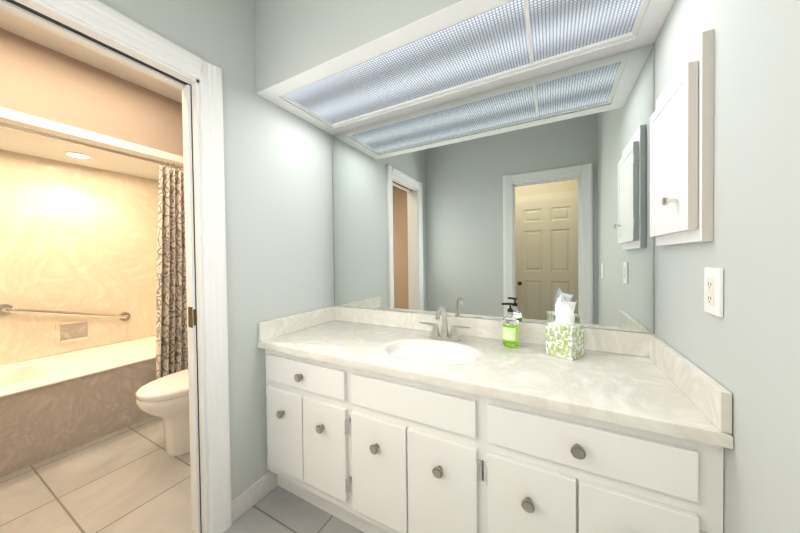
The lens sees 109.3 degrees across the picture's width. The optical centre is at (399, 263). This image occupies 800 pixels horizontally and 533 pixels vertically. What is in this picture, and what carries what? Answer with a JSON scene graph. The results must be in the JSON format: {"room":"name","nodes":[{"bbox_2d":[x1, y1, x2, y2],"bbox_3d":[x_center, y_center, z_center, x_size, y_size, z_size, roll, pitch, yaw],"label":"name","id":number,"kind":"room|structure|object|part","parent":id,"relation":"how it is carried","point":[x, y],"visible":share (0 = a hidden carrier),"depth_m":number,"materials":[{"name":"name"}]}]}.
{"room":"bathroom","nodes":[
{"label":"bathroom","id":0,"kind":"room"},
{"bbox_2d":[0,9,181,102],"bbox_3d":[-1.392,-1.354,0.837,4.159,0.050,3.000,0,1,28],"label":"ceiling","id":1,"kind":"structure","parent":0,"point":[19,26],"depth_m":1.81,"materials":[{"name":"white paint"}]},
{"bbox_2d":[255,0,673,134],"bbox_3d":[0.141,-1.113,1.288,1.689,0.482,0.560,0,1,28],"label":"ceiling soffit","id":2,"kind":"structure","parent":1,"relation":"attached to","point":[299,44],"depth_m":1.24,"materials":[{"name":"paint"}]},
{"bbox_2d":[286,0,642,123],"bbox_3d":[0.144,-0.894,1.292,1.541,0.003,0.412,0,1,28],"label":"diffuser","id":3,"kind":"object","parent":2,"relation":"attached to","point":[489,43],"visible":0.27,"depth_m":1.20,"materials":[{"name":"white plastic"}]},
{"bbox_2d":[0,28,182,179],"bbox_3d":[-2.750,-1.069,1.574,0.867,0.507,2.800,0,1,28],"label":"soffit","id":4,"kind":"structure","parent":0,"point":[44,89],"depth_m":1.94,"materials":[{"name":"paint"}]},
{"bbox_2d":[62,151,93,159],"bbox_3d":[-2.523,-0.843,2.224,0.167,0.006,0.167,0,1,22],"label":"recessed light","id":5,"kind":"object","parent":4,"relation":"attached to","point":[76,154],"visible":0.98,"depth_m":2.18,"materials":[{"name":"white"}]},
{"bbox_2d":[0,122,183,169],"bbox_3d":[-2.358,-0.774,1.369,0.052,0.052,2.796,0,1,28],"label":"curtain rod","id":6,"kind":"object","parent":4,"relation":"attached to","point":[26,130],"depth_m":1.86,"materials":[{"name":"silver metal"}]},
{"bbox_2d":[156,161,187,379],"bbox_3d":[-1.797,0.051,2.385,0.077,1.732,0.441,0,1,28],"label":"shower curtain","id":7,"kind":"object","parent":6,"relation":"hanging from","point":[171,332],"visible":0.48,"depth_m":2.29,"materials":[{"name":"fabric"}]},
{"bbox_2d":[0,416,363,532],"bbox_3d":[-1.360,1.246,0.874,4.159,0.050,3.000,0,1,28],"label":"floor","id":8,"kind":"structure","parent":0,"point":[135,478],"depth_m":1.47,"materials":[{"name":"tile"}]},
{"bbox_2d":[0,335,155,476],"bbox_3d":[-2.742,0.994,1.613,0.824,0.466,2.797,0,1,28],"label":"bathtub","id":9,"kind":"object","parent":8,"relation":"on","point":[53,405],"visible":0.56,"depth_m":1.92,"materials":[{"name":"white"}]},
{"bbox_2d":[136,369,189,455],"bbox_3d":[-1.355,0.797,2.004,0.420,0.815,0.779,0,1,28],"label":"toilet","id":10,"kind":"object","parent":8,"relation":"on","point":[165,399],"visible":0.31,"depth_m":1.75,"materials":[{"name":"white ceramic"}]},
{"bbox_2d":[258,306,732,532],"bbox_3d":[0.156,0.745,1.301,1.685,0.900,0.589,0,1,28],"label":"bathroom vanity","id":11,"kind":"object","parent":8,"relation":"on","point":[707,508],"depth_m":1.00,"materials":[{"name":"white paint"}]},
{"bbox_2d":[419,306,469,340],"bbox_3d":[0.209,0.299,1.416,0.268,0.175,0.141,0,1,28],"label":"faucet","id":12,"kind":"object","parent":11,"relation":"on","point":[445,335],"visible":1,"depth_m":1.44,"materials":[{"name":"silver metal"}]},
{"bbox_3d":[0.021,0.749,1.068,1.646,0.480,0.050,0,1,28],"label":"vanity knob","id":13,"kind":"part","parent":11,"relation":"part of","materials":[{"name":"white wood"}]},
{"bbox_3d":[0.154,0.405,1.300,1.685,0.220,0.580,0,1,28],"label":"bathroom vanity top","id":14,"kind":"part","parent":11,"relation":"part of","materials":[{"name":"white stone"}]},
{"bbox_2d":[501,303,518,346],"bbox_3d":[0.514,0.284,1.323,0.072,0.200,0.070,0,1,28],"label":"soap bottle","id":15,"kind":"object","parent":11,"relation":"on","point":[510,326],"visible":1,"depth_m":1.30,"materials":[{"name":"green plastic"}]},
{"bbox_2d":[546,293,583,360],"bbox_3d":[0.690,0.255,1.188,0.100,0.258,0.108,-1,1,-33],"label":"tissue box","id":16,"kind":"object","parent":11,"relation":"on","point":[564,335],"visible":1,"depth_m":1.16,"materials":[{"name":"green cardboard"}]},
{"bbox_2d":[98,0,333,499],"bbox_3d":[-1.173,-0.055,0.746,0.120,2.550,2.800,0,1,28],"label":"wall","id":17,"kind":"structure","parent":0,"point":[279,209],"depth_m":1.43,"materials":[{"name":"paint"}]},
{"bbox_2d":[0,0,231,532],"bbox_3d":[-1.027,0.176,0.992,0.143,2.078,0.759,0,1,28],"label":"door frame","id":18,"kind":"structure","parent":17,"relation":"attached to","point":[105,19],"depth_m":1.23,"materials":[{"name":"white wood"}]},
{"bbox_2d":[183,84,200,532],"bbox_3d":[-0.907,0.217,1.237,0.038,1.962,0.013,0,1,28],"label":"pocket door","id":19,"kind":"structure","parent":17,"relation":"in","point":[191,303],"depth_m":1.23,"materials":[{"name":"white wood"}]},
{"bbox_2d":[231,471,277,522],"bbox_3d":[-0.727,1.155,1.425,0.012,0.100,0.252,0,1,28],"label":"baseboard","id":20,"kind":"structure","parent":17,"relation":"attached to","point":[244,501],"depth_m":1.41,"materials":[{"name":"wood"}]},
{"bbox_2d":[332,176,653,333],"bbox_3d":[-0.689,-0.081,2.132,4.159,2.550,0.100,0,1,28],"label":"wall","id":21,"kind":"structure","parent":0,"point":[472,317],"depth_m":1.54,"materials":[{"name":"paint"}]},
{"bbox_2d":[332,43,653,332],"bbox_3d":[0.285,-0.294,1.541,1.680,1.163,0.007,0,1,28],"label":"mirror","id":22,"kind":"object","parent":21,"relation":"attached to","point":[529,199],"visible":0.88,"depth_m":1.40,"materials":[{"name":"clear glass"}]},
{"bbox_2d":[654,0,799,532],"bbox_3d":[0.387,-0.061,-0.151,0.100,2.550,2.900,0,1,28],"label":"wall","id":23,"kind":"structure","parent":0,"point":[744,350],"depth_m":0.59,"materials":[{"name":"paint"}]},
{"bbox_2d":[650,29,713,245],"bbox_3d":[0.853,-0.329,0.900,0.073,0.537,0.368,0,1,28],"label":"medicine cabinet","id":24,"kind":"object","parent":23,"relation":"attached to","point":[681,157],"visible":1,"depth_m":0.78,"materials":[{"name":"white wood"}]},
{"bbox_2d":[704,267,723,316],"bbox_3d":[0.792,0.071,0.719,0.011,0.118,0.080,0,1,28],"label":"electrical outlet plate","id":25,"kind":"object","parent":23,"relation":"attached to","point":[713,289],"visible":1,"depth_m":0.70,"materials":[{"name":"white plastic"}]},
{"bbox_3d":[-3.187,-0.045,1.774,0.100,2.550,2.900,0,1,28],"label":"wall","id":26,"kind":"structure","parent":0,"visible":0},
{"bbox_2d":[0,150,158,365],"bbox_3d":[-2.756,-0.039,1.599,0.825,1.597,2.800,0,1,28],"label":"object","id":27,"kind":"object","parent":26,"relation":"attached to","point":[77,238],"depth_m":2.40,"materials":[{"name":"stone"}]},
{"bbox_2d":[0,304,129,320],"bbox_3d":[-2.751,0.425,2.384,0.062,0.257,0.750,0,1,28],"label":"grab bar","id":28,"kind":"object","parent":27,"relation":"attached to","point":[5,309],"visible":1,"depth_m":2.29,"materials":[{"name":"silver metal"}]},
{"bbox_2d":[56,319,90,343],"bbox_3d":[-2.763,0.576,2.405,0.022,0.170,0.200,0,1,28],"label":"soap dish","id":29,"kind":"object","parent":27,"relation":"attached to","point":[67,332],"visible":1,"depth_m":2.40,"materials":[{"name":"ceramic"}]}
]}

